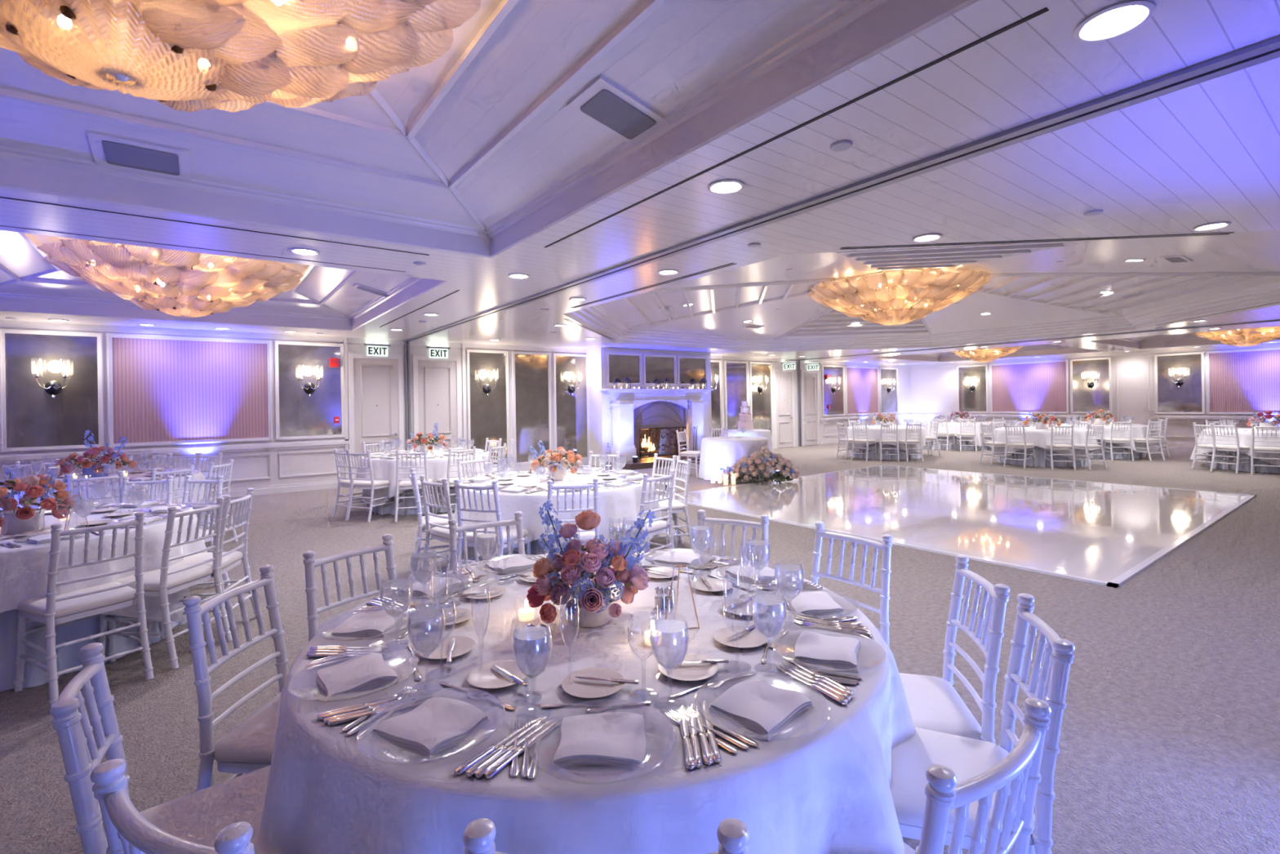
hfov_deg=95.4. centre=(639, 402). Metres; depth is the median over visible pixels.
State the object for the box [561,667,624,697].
bread plate
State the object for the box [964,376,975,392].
wall sconce
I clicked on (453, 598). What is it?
glass bowl
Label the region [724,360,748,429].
wall mirror
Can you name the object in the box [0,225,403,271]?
linear air slot
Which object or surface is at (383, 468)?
tablecloth
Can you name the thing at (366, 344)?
lamp
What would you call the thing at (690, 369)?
wall mirror
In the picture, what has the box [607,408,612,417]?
light switch
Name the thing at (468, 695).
spoon
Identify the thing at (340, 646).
table knife
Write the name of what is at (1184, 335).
ceiling
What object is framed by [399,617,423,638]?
spoon
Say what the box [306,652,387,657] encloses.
table knife
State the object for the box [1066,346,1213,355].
linear air slot
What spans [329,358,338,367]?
fire alarm
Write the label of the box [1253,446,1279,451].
seat cushion
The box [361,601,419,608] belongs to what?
fork
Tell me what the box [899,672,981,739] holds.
seat cushion
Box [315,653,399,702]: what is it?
napkin
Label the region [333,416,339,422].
station
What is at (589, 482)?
bread plate
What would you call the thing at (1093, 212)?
cap
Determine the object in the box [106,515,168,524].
charger plate
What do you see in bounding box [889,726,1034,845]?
seat cushion
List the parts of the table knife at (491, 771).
handle, blade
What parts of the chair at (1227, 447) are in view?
post, rail, rail, rail, rail, leg, seat frame, post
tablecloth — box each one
[0,469,211,528]
[0,502,207,622]
[0,608,178,691]
[259,550,915,853]
[355,448,493,505]
[365,485,456,515]
[448,469,662,564]
[492,538,646,559]
[698,436,773,481]
[720,429,773,453]
[844,425,926,453]
[849,441,921,459]
[924,421,997,446]
[928,435,991,449]
[990,426,1097,462]
[997,445,1091,467]
[1053,423,1151,453]
[1092,440,1146,458]
[1190,427,1279,466]
[1206,450,1279,473]
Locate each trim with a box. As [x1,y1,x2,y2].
[0,0,666,230]
[0,0,979,257]
[0,232,359,317]
[0,276,446,330]
[0,320,910,479]
[0,439,349,497]
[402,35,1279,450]
[564,230,1279,351]
[623,239,1279,340]
[796,319,1279,446]
[819,413,911,444]
[875,346,1102,361]
[910,342,1279,368]
[911,355,1279,447]
[1088,336,1279,349]
[1142,335,1159,341]
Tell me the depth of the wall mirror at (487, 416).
12.48 m
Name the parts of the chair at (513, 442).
post, post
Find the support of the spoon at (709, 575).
on the tablecloth at (827, 790)
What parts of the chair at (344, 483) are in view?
post, rail, seat frame, post, leg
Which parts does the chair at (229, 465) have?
post, rail, post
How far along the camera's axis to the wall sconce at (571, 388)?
13.66 m
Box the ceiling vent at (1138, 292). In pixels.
[1119,291,1144,297]
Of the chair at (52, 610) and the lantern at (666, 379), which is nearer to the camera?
the chair at (52, 610)
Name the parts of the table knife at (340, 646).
handle, blade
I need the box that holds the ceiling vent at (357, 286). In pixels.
[352,283,389,297]
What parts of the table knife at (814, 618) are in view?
blade, handle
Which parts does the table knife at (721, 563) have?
blade, handle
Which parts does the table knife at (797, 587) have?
blade, handle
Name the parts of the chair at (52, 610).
leg, post, seat frame, rail, rail, rail, rail, leg, post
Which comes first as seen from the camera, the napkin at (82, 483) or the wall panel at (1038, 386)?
the napkin at (82, 483)
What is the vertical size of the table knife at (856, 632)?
0.011 m
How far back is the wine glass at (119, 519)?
3.82 m
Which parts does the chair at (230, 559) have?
leg, post, seat frame, rail, rail, rail, rail, post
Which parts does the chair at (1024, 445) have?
post, rail, leg, seat frame, post, leg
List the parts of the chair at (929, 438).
post, post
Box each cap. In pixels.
[413,262,426,266]
[747,242,760,247]
[830,139,853,151]
[1083,208,1102,215]
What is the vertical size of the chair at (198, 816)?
0.927 m
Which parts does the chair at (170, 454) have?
post, rail, post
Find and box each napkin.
[26,533,82,544]
[50,502,93,510]
[72,482,94,487]
[118,515,162,525]
[119,500,159,507]
[128,476,159,481]
[139,467,164,471]
[149,505,181,514]
[168,471,189,475]
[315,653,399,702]
[329,608,404,637]
[369,452,383,455]
[370,696,490,759]
[384,456,401,459]
[396,576,464,599]
[421,455,435,458]
[450,453,469,456]
[467,476,490,481]
[469,482,491,485]
[483,555,536,571]
[495,471,518,475]
[500,486,528,493]
[551,711,648,770]
[559,488,582,492]
[578,467,599,471]
[603,480,629,487]
[612,470,635,475]
[626,474,643,479]
[652,551,702,567]
[709,679,813,741]
[723,563,784,581]
[780,591,844,616]
[793,631,861,672]
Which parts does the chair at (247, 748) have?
post, rail, rail, seat frame, rail, rail, post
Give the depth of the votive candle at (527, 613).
1.94 m
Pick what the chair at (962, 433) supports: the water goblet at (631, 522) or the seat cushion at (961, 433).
the seat cushion at (961, 433)
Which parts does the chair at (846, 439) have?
post, post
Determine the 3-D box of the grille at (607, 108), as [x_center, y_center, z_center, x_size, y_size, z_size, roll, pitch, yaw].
[-0.116,-1.541,3.128,0.350,0.008,0.250,15,-9,-36]
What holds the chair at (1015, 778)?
on the floor
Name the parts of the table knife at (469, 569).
handle, blade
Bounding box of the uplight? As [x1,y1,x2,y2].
[632,456,637,462]
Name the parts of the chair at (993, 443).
post, post, seat frame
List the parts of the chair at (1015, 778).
post, rail, rail, post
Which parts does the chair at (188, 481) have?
post, rail, rail, seat frame, post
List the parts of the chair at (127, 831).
post, rail, post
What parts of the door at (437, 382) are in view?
panel moulding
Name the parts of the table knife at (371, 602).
handle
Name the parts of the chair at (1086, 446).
seat frame, post, rail, post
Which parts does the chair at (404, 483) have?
post, leg, rail, rail, rail, seat frame, post, leg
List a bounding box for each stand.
[64,494,88,530]
[662,564,699,631]
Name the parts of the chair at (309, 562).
post, rail, rail, post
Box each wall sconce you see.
[31,360,70,398]
[297,364,323,396]
[480,373,497,395]
[567,375,581,395]
[757,378,767,394]
[831,380,839,394]
[887,378,894,393]
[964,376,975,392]
[1080,371,1097,389]
[1168,367,1186,387]
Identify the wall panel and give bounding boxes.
[106,333,272,447]
[844,365,879,415]
[989,359,1069,413]
[1206,346,1279,414]
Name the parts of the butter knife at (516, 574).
handle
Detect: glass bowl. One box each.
[379,574,413,617]
[406,604,445,656]
[407,572,433,607]
[409,548,437,584]
[426,598,456,640]
[431,573,448,612]
[439,548,461,579]
[475,529,498,561]
[510,616,542,662]
[511,622,552,679]
[559,595,578,649]
[626,614,658,660]
[649,617,688,671]
[657,588,676,644]
[690,523,712,552]
[712,531,726,564]
[722,592,751,632]
[723,568,740,614]
[737,543,759,573]
[745,537,770,569]
[751,591,786,639]
[754,566,779,600]
[773,561,804,599]
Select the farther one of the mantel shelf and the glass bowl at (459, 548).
the mantel shelf
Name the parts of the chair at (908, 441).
post, seat frame, rail, post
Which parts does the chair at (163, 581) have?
leg, leg, post, seat frame, rail, rail, rail, rail, post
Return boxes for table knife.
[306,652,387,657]
[308,649,387,653]
[309,644,390,649]
[309,647,387,651]
[316,690,424,719]
[320,694,428,719]
[324,696,432,724]
[328,699,426,725]
[366,600,408,614]
[368,599,412,612]
[373,596,413,610]
[377,595,416,608]
[453,568,467,584]
[453,717,541,774]
[457,567,471,583]
[461,566,476,582]
[465,564,479,581]
[465,717,547,777]
[474,718,555,777]
[483,718,563,778]
[635,548,651,557]
[639,549,656,557]
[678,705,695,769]
[688,557,732,567]
[688,703,702,767]
[692,558,736,568]
[693,702,713,764]
[695,559,739,568]
[699,560,744,568]
[701,700,721,762]
[753,581,813,585]
[755,582,816,586]
[757,584,819,587]
[760,586,822,589]
[776,664,847,705]
[779,662,850,702]
[782,659,853,697]
[787,657,854,693]
[793,618,871,632]
[795,614,867,627]
[795,616,868,629]
[795,621,871,636]
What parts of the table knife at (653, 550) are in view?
handle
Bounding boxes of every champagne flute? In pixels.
[0,495,13,540]
[69,493,84,529]
[71,481,84,512]
[110,482,123,519]
[431,573,448,637]
[446,547,461,608]
[471,586,489,660]
[557,595,578,688]
[657,588,676,675]
[711,531,726,592]
[721,568,740,648]
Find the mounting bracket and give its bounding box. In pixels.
[426,346,450,349]
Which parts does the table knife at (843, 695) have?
blade, handle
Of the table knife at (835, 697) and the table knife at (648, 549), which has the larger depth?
the table knife at (648, 549)
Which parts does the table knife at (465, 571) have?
handle, blade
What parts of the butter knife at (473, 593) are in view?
handle, blade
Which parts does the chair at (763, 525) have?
post, rail, rail, post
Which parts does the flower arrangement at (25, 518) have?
flower stem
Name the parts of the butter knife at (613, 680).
blade, handle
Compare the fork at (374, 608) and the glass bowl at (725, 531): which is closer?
the fork at (374, 608)
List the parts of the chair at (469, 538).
post, rail, rail, rail, rail, seat frame, post, leg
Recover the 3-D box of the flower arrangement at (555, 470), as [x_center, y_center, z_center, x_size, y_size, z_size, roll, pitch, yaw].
[-0.795,0.544,5.552,0.501,0.374,0.455,-1,0,22]
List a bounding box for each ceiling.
[0,0,830,226]
[0,0,1279,365]
[0,230,406,315]
[603,230,1279,338]
[924,343,1062,355]
[1130,331,1257,340]
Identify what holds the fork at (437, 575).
on the tablecloth at (827, 790)
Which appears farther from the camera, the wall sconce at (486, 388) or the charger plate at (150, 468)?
the wall sconce at (486, 388)
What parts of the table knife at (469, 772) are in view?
handle, blade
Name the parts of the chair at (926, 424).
post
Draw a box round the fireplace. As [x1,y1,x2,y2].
[598,388,713,470]
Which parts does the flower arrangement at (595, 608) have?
flower stem, flower stem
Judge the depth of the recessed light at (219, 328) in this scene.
9.37 m
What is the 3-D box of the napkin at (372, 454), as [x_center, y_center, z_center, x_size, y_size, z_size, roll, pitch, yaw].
[-3.950,0.768,8.745,0.181,0.034,0.201,-1,0,-6]
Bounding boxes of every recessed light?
[48,319,69,321]
[137,323,155,326]
[213,327,230,329]
[283,330,297,333]
[289,247,319,255]
[389,328,403,330]
[422,313,439,315]
[507,273,529,279]
[553,324,566,326]
[568,297,586,301]
[657,269,679,275]
[707,179,744,194]
[742,320,752,323]
[911,233,942,241]
[979,312,991,315]
[1073,0,1155,42]
[1098,290,1111,293]
[1124,258,1145,262]
[1191,221,1231,231]
[1191,320,1208,322]
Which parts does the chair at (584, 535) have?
leg, post, seat frame, rail, rail, rail, rail, post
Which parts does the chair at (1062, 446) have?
leg, post, seat frame, rail, rail, post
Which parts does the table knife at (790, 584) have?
blade, handle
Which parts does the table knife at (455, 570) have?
handle, blade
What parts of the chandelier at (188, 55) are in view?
bronze knob, glass, glass, bronze knob, bronze knob, glass, dish, glass, glass, bronze knob, glass, glass, bronze knob, glass, glass, glass, glass, glass, glass, glass, glass, glass, glass, glass, glass, glass, glass, glass, glass, glass, glass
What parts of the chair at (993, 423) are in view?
post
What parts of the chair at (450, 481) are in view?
leg, post, rail, rail, rail, post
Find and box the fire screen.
[639,426,686,459]
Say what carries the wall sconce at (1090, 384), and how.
attached to the wall mirror at (1083, 399)
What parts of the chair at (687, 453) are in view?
post, post, seat frame, leg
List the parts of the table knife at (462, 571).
handle, blade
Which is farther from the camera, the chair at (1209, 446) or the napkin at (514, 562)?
the chair at (1209, 446)
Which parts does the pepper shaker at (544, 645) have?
glass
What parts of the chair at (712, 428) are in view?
rail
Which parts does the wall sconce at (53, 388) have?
arm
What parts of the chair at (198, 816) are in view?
post, rail, rail, post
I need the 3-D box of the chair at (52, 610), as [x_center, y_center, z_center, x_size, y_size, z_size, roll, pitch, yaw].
[-3.011,1.067,3.156,0.511,0.927,0.427,-1,0,29]
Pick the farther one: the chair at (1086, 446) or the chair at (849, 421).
the chair at (849, 421)
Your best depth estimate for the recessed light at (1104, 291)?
9.84 m
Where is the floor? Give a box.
[0,441,1279,853]
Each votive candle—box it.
[57,515,71,519]
[515,600,537,620]
[528,472,536,479]
[561,475,569,482]
[611,586,620,598]
[640,620,664,644]
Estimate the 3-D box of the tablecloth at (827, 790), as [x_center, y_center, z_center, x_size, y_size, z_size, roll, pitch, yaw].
[-0.128,1.038,1.937,1.938,0.632,1.981,-1,0,-28]
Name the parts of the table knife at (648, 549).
handle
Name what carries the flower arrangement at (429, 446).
on the tablecloth at (383, 468)
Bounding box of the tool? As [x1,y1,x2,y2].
[693,426,697,450]
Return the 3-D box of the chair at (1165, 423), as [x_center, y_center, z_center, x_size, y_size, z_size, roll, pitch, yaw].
[12.372,0.831,14.055,0.511,0.927,0.427,-1,0,18]
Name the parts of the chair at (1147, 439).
seat frame, post, post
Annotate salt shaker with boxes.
[524,623,535,649]
[653,586,663,608]
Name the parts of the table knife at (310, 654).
handle, blade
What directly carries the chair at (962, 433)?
on the floor
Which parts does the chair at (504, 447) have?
post, rail, post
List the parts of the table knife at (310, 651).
handle, blade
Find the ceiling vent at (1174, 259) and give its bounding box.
[1159,255,1192,262]
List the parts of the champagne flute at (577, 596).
stem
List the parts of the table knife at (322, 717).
handle, blade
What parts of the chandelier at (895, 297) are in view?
glass, glass, glass, glass, glass, glass, glass, glass, glass, glass, glass, glass, glass, glass, glass, glass, glass, glass, glass, glass, glass, glass, glass, ceiling plate, glass, dish, glass, glass, glass, glass, glass, glass, glass, glass, glass, glass, glass, glass, glass, glass, glass, glass, glass, glass, glass, glass, glass, glass, glass, glass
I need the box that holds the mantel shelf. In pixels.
[598,388,713,400]
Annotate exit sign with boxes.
[364,343,390,355]
[426,346,450,358]
[782,361,796,369]
[805,363,820,370]
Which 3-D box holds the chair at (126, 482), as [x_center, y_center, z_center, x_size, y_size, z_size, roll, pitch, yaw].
[-4.118,1.083,4.718,0.427,0.927,0.511,-1,0,-9]
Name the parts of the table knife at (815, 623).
blade, handle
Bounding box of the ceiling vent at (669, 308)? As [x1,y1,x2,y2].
[659,305,674,312]
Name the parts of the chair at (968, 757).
seat frame, rail, rail, post, rail, rail, post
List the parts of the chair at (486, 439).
post, rail, post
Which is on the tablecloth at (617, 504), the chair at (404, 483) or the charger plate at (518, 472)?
the charger plate at (518, 472)
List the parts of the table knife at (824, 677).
blade, handle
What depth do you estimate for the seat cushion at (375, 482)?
7.66 m
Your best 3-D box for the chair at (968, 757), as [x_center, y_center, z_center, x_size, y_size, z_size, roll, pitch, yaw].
[0.840,1.008,1.565,0.511,0.927,0.427,-1,0,21]
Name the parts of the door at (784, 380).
panel moulding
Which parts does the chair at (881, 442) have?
post, post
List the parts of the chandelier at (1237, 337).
glass, glass, glass, glass, glass, glass, glass, glass, glass, dish, glass, glass, glass, glass, glass, glass, glass, glass, glass, glass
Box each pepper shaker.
[535,623,547,650]
[663,586,673,608]
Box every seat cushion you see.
[17,582,136,617]
[115,564,213,591]
[139,764,284,853]
[175,551,242,568]
[178,498,216,509]
[200,528,213,535]
[213,691,281,763]
[340,477,364,485]
[353,479,389,487]
[399,478,433,486]
[422,513,454,528]
[429,522,477,539]
[436,476,467,484]
[466,527,528,544]
[469,472,491,477]
[492,466,511,472]
[542,528,595,544]
[609,516,667,533]
[658,498,684,511]
[680,450,700,455]
[840,438,857,441]
[854,439,875,442]
[879,440,897,443]
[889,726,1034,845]
[898,439,919,443]
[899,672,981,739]
[903,842,915,853]
[925,436,935,439]
[935,432,954,435]
[957,432,974,435]
[983,441,1008,444]
[1007,443,1034,446]
[1045,444,1071,448]
[1073,444,1101,448]
[1104,438,1129,441]
[1133,437,1159,440]
[1197,444,1222,448]
[1216,444,1249,449]
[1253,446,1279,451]
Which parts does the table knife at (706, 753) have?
blade, handle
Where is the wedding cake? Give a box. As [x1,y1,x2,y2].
[737,398,754,431]
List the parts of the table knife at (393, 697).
handle, blade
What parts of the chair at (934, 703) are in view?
post, rail, rail, rail, rail, post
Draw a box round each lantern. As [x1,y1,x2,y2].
[611,380,617,388]
[622,377,631,388]
[655,380,661,388]
[662,376,670,388]
[699,377,706,388]
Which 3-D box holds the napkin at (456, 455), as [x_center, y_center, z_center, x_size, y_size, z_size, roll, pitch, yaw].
[-2.587,0.747,8.360,0.178,0.036,0.194,-1,0,29]
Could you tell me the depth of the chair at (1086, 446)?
11.71 m
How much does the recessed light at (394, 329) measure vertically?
0.014 m
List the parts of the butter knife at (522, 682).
blade, handle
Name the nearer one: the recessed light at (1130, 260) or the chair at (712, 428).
the recessed light at (1130, 260)
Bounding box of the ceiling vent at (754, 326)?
[742,324,764,328]
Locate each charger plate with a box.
[13,532,90,542]
[65,481,102,486]
[71,502,99,508]
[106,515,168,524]
[111,499,164,507]
[128,476,164,480]
[136,467,168,471]
[136,504,192,512]
[289,647,417,702]
[315,604,419,640]
[360,687,501,764]
[389,573,472,598]
[462,476,496,480]
[475,554,541,573]
[491,471,521,475]
[497,486,533,492]
[533,698,669,784]
[552,488,586,491]
[577,466,604,471]
[599,481,635,486]
[608,469,638,473]
[618,475,651,479]
[644,550,712,566]
[697,671,827,740]
[715,562,792,583]
[766,587,858,617]
[772,626,884,672]
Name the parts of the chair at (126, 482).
post, rail, post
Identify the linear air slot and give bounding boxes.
[0,196,429,255]
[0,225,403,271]
[379,289,460,327]
[543,7,1048,247]
[564,318,613,339]
[571,262,736,308]
[611,346,708,352]
[840,231,1234,249]
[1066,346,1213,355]
[1157,302,1279,324]
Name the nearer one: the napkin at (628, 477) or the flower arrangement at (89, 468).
the napkin at (628, 477)
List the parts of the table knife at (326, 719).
handle, blade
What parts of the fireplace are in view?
stone arch moulding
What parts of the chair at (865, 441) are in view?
post, seat frame, post, leg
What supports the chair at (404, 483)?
on the floor
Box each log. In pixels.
[639,449,665,453]
[639,450,661,456]
[641,444,658,451]
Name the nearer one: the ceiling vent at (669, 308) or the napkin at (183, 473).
the napkin at (183, 473)
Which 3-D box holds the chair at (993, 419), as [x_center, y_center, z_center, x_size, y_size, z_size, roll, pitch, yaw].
[9.796,0.871,16.201,0.427,0.927,0.511,-1,0,-17]
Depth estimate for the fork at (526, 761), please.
1.18 m
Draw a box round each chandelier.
[0,0,480,112]
[36,239,303,317]
[806,267,991,324]
[951,346,1022,362]
[1191,325,1279,346]
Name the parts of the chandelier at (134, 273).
glass, glass, glass, glass, glass, glass, glass, glass, glass, glass, glass, glass, glass, glass, glass, glass, glass, glass, glass, glass, ceiling plate, glass, dish, glass, glass, glass, glass, glass, glass, glass, glass, glass, glass, glass, glass, glass, glass, glass, glass, glass, glass, glass, glass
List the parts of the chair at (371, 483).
post, rail, rail, rail, rail, post, seat frame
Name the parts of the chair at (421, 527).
post, post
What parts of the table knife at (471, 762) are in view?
handle, blade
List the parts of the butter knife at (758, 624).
blade, handle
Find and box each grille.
[101,140,179,175]
[580,88,656,139]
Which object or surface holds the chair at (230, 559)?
on the floor
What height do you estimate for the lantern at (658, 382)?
0.230 m
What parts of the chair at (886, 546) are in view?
post, rail, rail, rail, post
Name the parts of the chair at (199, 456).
post, rail, post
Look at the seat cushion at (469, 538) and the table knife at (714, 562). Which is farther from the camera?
the seat cushion at (469, 538)
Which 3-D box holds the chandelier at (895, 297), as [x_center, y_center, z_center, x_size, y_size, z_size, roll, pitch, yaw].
[4.382,-1.770,10.023,2.892,0.855,2.905,-1,0,-22]
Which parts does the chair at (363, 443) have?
post, rail, post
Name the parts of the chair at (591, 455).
post, rail, post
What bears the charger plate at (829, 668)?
on the tablecloth at (827, 790)
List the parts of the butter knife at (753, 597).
blade, handle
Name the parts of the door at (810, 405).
panel moulding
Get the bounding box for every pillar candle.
[710,473,715,483]
[717,473,722,483]
[723,475,728,484]
[731,474,736,484]
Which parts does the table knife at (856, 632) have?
blade, handle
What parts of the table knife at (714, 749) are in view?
blade, handle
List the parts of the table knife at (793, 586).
blade, handle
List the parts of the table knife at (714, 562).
blade, handle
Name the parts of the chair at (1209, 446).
post, rail, seat frame, post, leg, leg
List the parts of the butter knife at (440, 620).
handle, blade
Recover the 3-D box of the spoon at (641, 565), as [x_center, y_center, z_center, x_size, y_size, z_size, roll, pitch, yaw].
[0.076,0.715,2.534,0.155,0.006,0.028,-1,0,18]
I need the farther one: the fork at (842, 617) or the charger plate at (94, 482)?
the charger plate at (94, 482)
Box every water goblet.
[73,496,94,527]
[93,481,110,509]
[128,488,146,518]
[132,483,148,511]
[379,574,413,644]
[406,604,445,685]
[409,548,437,608]
[475,529,498,581]
[483,462,493,483]
[497,457,506,477]
[497,465,507,488]
[511,622,552,716]
[535,466,546,489]
[546,520,567,547]
[622,518,643,562]
[649,617,688,706]
[690,523,712,572]
[745,537,770,592]
[751,591,786,662]
[773,561,804,627]
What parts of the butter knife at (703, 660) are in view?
blade, handle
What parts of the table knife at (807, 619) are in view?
blade, handle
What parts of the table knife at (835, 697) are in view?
blade, handle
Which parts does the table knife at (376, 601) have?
handle, blade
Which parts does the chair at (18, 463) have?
post, rail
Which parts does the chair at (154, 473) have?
post, rail, rail, rail, post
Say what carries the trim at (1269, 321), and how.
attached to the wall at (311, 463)
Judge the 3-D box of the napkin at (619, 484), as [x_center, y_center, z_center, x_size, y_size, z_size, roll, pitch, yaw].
[-0.198,0.710,5.094,0.181,0.034,0.201,-1,0,30]
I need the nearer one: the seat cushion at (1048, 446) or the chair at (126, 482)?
the chair at (126, 482)
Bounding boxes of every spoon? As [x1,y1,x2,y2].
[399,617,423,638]
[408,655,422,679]
[438,588,466,603]
[466,692,516,709]
[498,570,532,579]
[586,700,650,712]
[640,564,674,568]
[705,671,755,687]
[707,573,735,583]
[762,595,774,610]
[768,629,788,648]
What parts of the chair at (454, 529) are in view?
post, rail, rail, post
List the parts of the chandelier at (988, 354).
glass, glass, glass, glass, glass, dish, glass, glass, glass, glass, glass, glass, glass, glass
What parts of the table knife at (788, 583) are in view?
blade, handle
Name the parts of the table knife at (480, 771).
handle, blade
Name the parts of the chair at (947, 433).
post, post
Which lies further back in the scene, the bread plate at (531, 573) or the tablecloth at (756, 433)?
the tablecloth at (756, 433)
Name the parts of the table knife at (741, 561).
blade, handle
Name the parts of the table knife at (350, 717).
handle, blade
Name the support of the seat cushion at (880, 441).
on the chair at (881, 442)
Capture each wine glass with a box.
[111,488,128,520]
[407,572,433,635]
[426,598,456,676]
[439,548,461,601]
[494,533,514,579]
[510,616,542,702]
[626,614,658,693]
[722,592,751,664]
[737,543,759,598]
[754,566,779,631]
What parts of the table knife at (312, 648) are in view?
handle, blade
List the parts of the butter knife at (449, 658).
handle, blade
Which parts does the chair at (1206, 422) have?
post, rail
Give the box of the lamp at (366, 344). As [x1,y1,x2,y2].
[364,343,390,346]
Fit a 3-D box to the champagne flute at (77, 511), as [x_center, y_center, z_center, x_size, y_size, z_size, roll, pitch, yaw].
[-4.021,0.660,4.168,0.066,0.242,0.066,-1,0,13]
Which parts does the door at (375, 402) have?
panel moulding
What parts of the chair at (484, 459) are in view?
post, rail, post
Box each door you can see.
[347,352,404,478]
[412,355,462,449]
[773,368,795,448]
[800,369,819,445]
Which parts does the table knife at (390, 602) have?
handle, blade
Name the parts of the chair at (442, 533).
post, rail, rail, rail, rail, seat frame, post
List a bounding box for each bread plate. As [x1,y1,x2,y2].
[14,529,51,536]
[44,508,73,513]
[79,519,112,525]
[88,507,118,512]
[103,511,134,516]
[127,471,144,473]
[417,635,475,659]
[422,608,472,626]
[462,584,506,599]
[466,659,529,688]
[497,477,514,479]
[497,480,515,484]
[515,473,531,475]
[519,484,537,487]
[519,570,537,582]
[554,483,573,485]
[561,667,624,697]
[576,471,589,473]
[586,480,603,484]
[595,472,611,475]
[600,476,617,479]
[644,566,679,577]
[657,653,718,680]
[691,577,733,591]
[714,626,768,648]
[720,598,768,615]
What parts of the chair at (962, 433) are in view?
post, post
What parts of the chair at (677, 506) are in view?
seat frame, post, rail, post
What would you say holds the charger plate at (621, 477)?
on the tablecloth at (617, 504)
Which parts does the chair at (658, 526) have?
seat frame, post, rail, rail, rail, rail, post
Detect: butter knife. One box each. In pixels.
[422,611,467,628]
[446,638,454,662]
[454,591,499,597]
[493,663,528,687]
[514,573,535,577]
[574,676,639,684]
[640,566,668,573]
[666,659,728,662]
[698,574,711,588]
[725,595,756,608]
[725,622,760,639]
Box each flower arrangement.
[0,467,75,534]
[53,430,136,478]
[405,422,447,453]
[526,501,655,627]
[529,440,582,480]
[720,446,799,484]
[871,413,897,426]
[949,410,972,422]
[1022,411,1061,429]
[1084,408,1116,425]
[1245,410,1279,430]
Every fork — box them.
[0,542,16,547]
[3,541,22,546]
[306,644,384,666]
[306,646,384,669]
[309,640,383,662]
[340,685,412,731]
[346,688,416,735]
[352,604,413,613]
[355,690,418,739]
[357,604,416,610]
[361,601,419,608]
[407,642,419,662]
[419,608,431,622]
[436,575,478,579]
[439,574,482,577]
[439,681,488,696]
[444,573,487,576]
[509,717,521,776]
[520,718,531,777]
[527,718,546,778]
[528,555,539,560]
[541,700,608,707]
[665,709,737,753]
[669,676,722,697]
[672,708,750,749]
[680,570,694,573]
[682,706,759,746]
[705,556,716,568]
[733,584,753,591]
[760,639,770,663]
[761,577,795,586]
[765,604,781,622]
[767,578,799,589]
[769,579,802,591]
[775,670,856,684]
[779,665,859,683]
[782,662,862,679]
[798,615,857,621]
[800,617,857,625]
[801,621,861,626]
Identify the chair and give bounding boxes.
[13,511,153,707]
[14,458,59,479]
[48,642,284,853]
[66,471,124,502]
[89,758,254,853]
[97,497,232,669]
[120,475,173,503]
[146,488,256,644]
[149,464,194,508]
[167,453,198,470]
[178,458,238,549]
[182,475,230,585]
[182,564,288,791]
[195,453,226,524]
[302,533,397,641]
[332,448,383,520]
[345,449,398,521]
[360,440,385,500]
[394,448,435,522]
[408,467,454,582]
[419,475,497,579]
[435,446,475,513]
[448,511,525,570]
[453,479,531,565]
[456,455,488,483]
[462,817,749,853]
[469,443,506,477]
[484,437,502,467]
[492,439,515,472]
[542,478,599,554]
[588,451,619,470]
[609,469,675,551]
[646,455,695,552]
[651,453,679,543]
[675,429,700,477]
[695,509,768,567]
[711,426,728,437]
[810,520,893,648]
[835,422,862,459]
[847,419,860,453]
[851,422,877,461]
[878,422,899,462]
[889,593,1075,853]
[895,422,924,462]
[899,554,1009,743]
[903,697,1051,853]
[915,419,929,454]
[921,419,940,456]
[932,417,955,451]
[934,415,947,421]
[957,417,977,451]
[973,415,986,421]
[978,417,1004,450]
[978,422,1013,465]
[990,419,1005,457]
[1003,423,1035,468]
[1014,419,1033,426]
[1043,423,1075,470]
[1067,423,1106,470]
[1071,419,1099,458]
[1072,420,1093,460]
[1079,417,1097,423]
[1103,419,1133,461]
[1127,419,1164,461]
[1145,417,1170,457]
[1191,422,1236,471]
[1204,419,1226,461]
[1209,422,1254,473]
[1250,423,1279,474]
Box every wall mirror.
[0,328,104,452]
[274,340,345,440]
[466,349,510,466]
[511,351,551,465]
[552,352,589,462]
[605,351,641,385]
[642,353,675,386]
[676,355,707,386]
[711,360,722,436]
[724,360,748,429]
[749,361,773,444]
[821,364,845,416]
[879,367,898,413]
[956,364,988,413]
[1070,356,1112,413]
[1154,351,1205,413]
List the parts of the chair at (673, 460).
post, rail, rail, post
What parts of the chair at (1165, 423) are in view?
post, post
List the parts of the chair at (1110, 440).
leg, post, seat frame, rail, post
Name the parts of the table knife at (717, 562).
blade, handle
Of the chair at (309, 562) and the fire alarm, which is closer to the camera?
the chair at (309, 562)
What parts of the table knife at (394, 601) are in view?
handle, blade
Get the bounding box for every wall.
[0,327,911,489]
[587,346,711,466]
[910,346,1279,444]
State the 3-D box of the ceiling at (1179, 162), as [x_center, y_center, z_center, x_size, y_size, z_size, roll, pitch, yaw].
[4.295,-1.366,9.890,25.770,0.001,13.250,-1,0,-37]
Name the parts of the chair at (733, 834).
post, rail, post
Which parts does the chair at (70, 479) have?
post, rail, rail, post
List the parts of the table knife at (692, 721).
blade, handle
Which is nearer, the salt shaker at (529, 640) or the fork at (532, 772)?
the fork at (532, 772)
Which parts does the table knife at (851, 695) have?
blade, handle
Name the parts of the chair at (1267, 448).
post, rail, seat frame, rail, rail, rail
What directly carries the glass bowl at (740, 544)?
on the wine glass at (740, 544)
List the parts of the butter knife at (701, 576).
handle, blade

